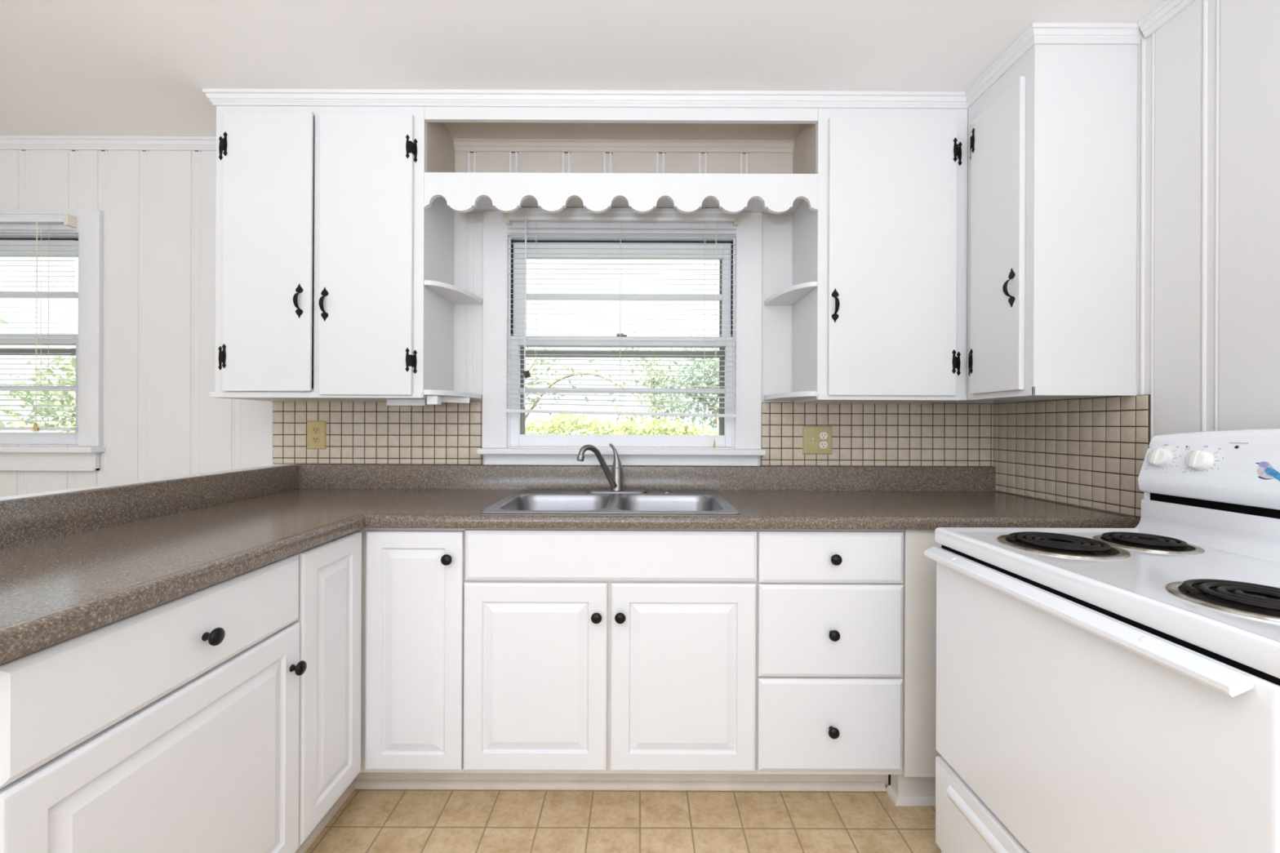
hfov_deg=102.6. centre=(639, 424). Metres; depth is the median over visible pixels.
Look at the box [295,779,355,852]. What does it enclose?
baseboard
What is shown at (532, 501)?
sink
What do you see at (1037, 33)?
crown molding
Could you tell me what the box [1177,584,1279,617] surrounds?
burner
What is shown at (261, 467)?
wall
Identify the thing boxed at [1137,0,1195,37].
crown molding
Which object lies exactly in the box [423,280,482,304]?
corner shelf
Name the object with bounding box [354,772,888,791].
toe kick
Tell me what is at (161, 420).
wall
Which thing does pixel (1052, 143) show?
upper cabinet
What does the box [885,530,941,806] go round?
filler panel
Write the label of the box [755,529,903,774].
base cabinet
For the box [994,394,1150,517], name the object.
tile backsplash
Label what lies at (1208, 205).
wall
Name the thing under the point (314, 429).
receptacle
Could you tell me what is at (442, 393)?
corner shelf
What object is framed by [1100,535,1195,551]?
burner
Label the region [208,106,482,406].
upper cabinet
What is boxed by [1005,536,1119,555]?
burner
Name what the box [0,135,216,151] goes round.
crown molding
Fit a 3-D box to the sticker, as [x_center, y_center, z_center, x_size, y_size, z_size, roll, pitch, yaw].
[1.364,0.106,1.103,0.012,0.052,0.078,0,0,5]
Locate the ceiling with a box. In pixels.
[0,0,1164,136]
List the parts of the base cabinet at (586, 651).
door, knob, knob, door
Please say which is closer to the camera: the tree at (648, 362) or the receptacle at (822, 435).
the receptacle at (822, 435)
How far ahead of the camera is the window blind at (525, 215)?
2.15 m
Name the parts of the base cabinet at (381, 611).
door, door, knob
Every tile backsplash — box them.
[272,400,482,464]
[760,402,995,466]
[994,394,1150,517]
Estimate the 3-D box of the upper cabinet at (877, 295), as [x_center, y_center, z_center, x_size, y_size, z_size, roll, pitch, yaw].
[0.870,-0.651,2.023,0.673,1.120,0.352,0,0,0]
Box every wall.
[0,150,994,497]
[0,465,282,500]
[994,0,1279,516]
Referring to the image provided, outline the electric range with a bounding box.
[924,428,1279,852]
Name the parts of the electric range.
drawer pull, storage drawer, door handle, oven door, control knob, control knob, control panel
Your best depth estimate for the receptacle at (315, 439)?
2.18 m
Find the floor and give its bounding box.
[304,774,941,852]
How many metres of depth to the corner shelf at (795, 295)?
2.02 m
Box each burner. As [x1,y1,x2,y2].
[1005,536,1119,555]
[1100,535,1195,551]
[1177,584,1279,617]
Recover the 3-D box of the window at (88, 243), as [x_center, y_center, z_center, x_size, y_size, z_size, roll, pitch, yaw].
[-2.888,-0.364,2.269,1.189,1.115,0.262,0,0,0]
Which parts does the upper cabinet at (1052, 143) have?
door, handle, trim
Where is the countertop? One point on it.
(77, 562)
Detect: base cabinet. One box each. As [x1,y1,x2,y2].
[0,553,306,852]
[294,528,465,852]
[463,528,756,773]
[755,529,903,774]
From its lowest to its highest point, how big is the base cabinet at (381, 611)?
0.874 m
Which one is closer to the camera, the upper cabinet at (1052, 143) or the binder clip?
the upper cabinet at (1052, 143)
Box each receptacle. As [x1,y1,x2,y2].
[311,426,319,433]
[311,435,319,443]
[819,432,827,439]
[819,441,827,448]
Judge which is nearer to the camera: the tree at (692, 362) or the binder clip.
the binder clip
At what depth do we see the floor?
1.54 m
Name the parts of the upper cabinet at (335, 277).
door, handle, handle, door, mounting strip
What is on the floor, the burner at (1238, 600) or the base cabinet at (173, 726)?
the base cabinet at (173, 726)
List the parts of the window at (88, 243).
storm frame, sash, sash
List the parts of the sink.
bowl, bowl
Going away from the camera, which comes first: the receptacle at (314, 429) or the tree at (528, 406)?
the receptacle at (314, 429)
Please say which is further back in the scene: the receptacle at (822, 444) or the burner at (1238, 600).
the receptacle at (822, 444)
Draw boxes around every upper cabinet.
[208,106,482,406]
[764,108,968,404]
[966,44,1137,399]
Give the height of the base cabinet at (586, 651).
0.874 m
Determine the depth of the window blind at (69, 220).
2.15 m
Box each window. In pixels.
[0,208,105,471]
[476,210,765,466]
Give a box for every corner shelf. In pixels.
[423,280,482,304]
[423,389,482,399]
[764,281,817,305]
[764,391,817,399]
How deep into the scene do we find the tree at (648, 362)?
13.24 m
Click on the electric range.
(1099, 690)
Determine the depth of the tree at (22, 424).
8.32 m
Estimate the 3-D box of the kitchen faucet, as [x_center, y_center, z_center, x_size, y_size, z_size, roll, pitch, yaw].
[-0.105,0.173,2.006,0.268,0.197,0.175,0,0,0]
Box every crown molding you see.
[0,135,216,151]
[202,22,1142,109]
[453,137,795,152]
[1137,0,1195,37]
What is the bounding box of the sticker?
[1254,461,1279,481]
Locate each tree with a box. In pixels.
[0,319,75,432]
[525,307,686,434]
[608,331,703,426]
[648,320,719,430]
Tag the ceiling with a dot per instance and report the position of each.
(140, 68)
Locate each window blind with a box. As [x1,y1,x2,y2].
[0,213,76,431]
[504,207,738,448]
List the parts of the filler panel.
panel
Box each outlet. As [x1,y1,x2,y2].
[306,420,325,448]
[802,426,831,454]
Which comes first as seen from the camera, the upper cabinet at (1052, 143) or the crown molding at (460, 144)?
the upper cabinet at (1052, 143)
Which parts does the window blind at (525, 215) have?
ladder cord, ladder cord, rail, ladder cord, lift cord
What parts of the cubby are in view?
panel, rail, panel, panel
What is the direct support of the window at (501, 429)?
in the wall at (161, 420)
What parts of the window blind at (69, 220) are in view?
lift cord, rail, ladder cord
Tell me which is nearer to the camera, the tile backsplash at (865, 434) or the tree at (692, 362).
the tile backsplash at (865, 434)
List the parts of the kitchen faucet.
spout, lever, plate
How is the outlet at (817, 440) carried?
attached to the tile backsplash at (865, 434)
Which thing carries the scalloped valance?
attached to the cubby
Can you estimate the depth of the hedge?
4.79 m
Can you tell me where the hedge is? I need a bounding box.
[525,413,719,435]
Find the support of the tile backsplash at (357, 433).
attached to the wall at (161, 420)
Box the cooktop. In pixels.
[934,527,1279,678]
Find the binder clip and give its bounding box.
[521,370,530,377]
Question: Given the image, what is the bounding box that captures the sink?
[480,489,740,514]
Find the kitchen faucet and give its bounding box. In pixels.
[577,443,647,493]
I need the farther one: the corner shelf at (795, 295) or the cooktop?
the corner shelf at (795, 295)
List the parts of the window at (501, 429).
sash, sash, storm frame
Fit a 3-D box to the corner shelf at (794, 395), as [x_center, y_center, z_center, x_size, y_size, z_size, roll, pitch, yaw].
[0.592,-0.116,2.045,0.122,0.020,0.309,0,0,0]
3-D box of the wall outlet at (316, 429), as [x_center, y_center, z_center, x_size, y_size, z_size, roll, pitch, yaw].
[-1.382,0.043,2.188,0.079,0.121,0.008,0,0,0]
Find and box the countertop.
[0,463,1140,664]
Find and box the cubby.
[423,106,817,214]
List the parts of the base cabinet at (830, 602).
drawer, drawer, drawer, knob, knob, knob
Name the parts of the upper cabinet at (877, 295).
handle, door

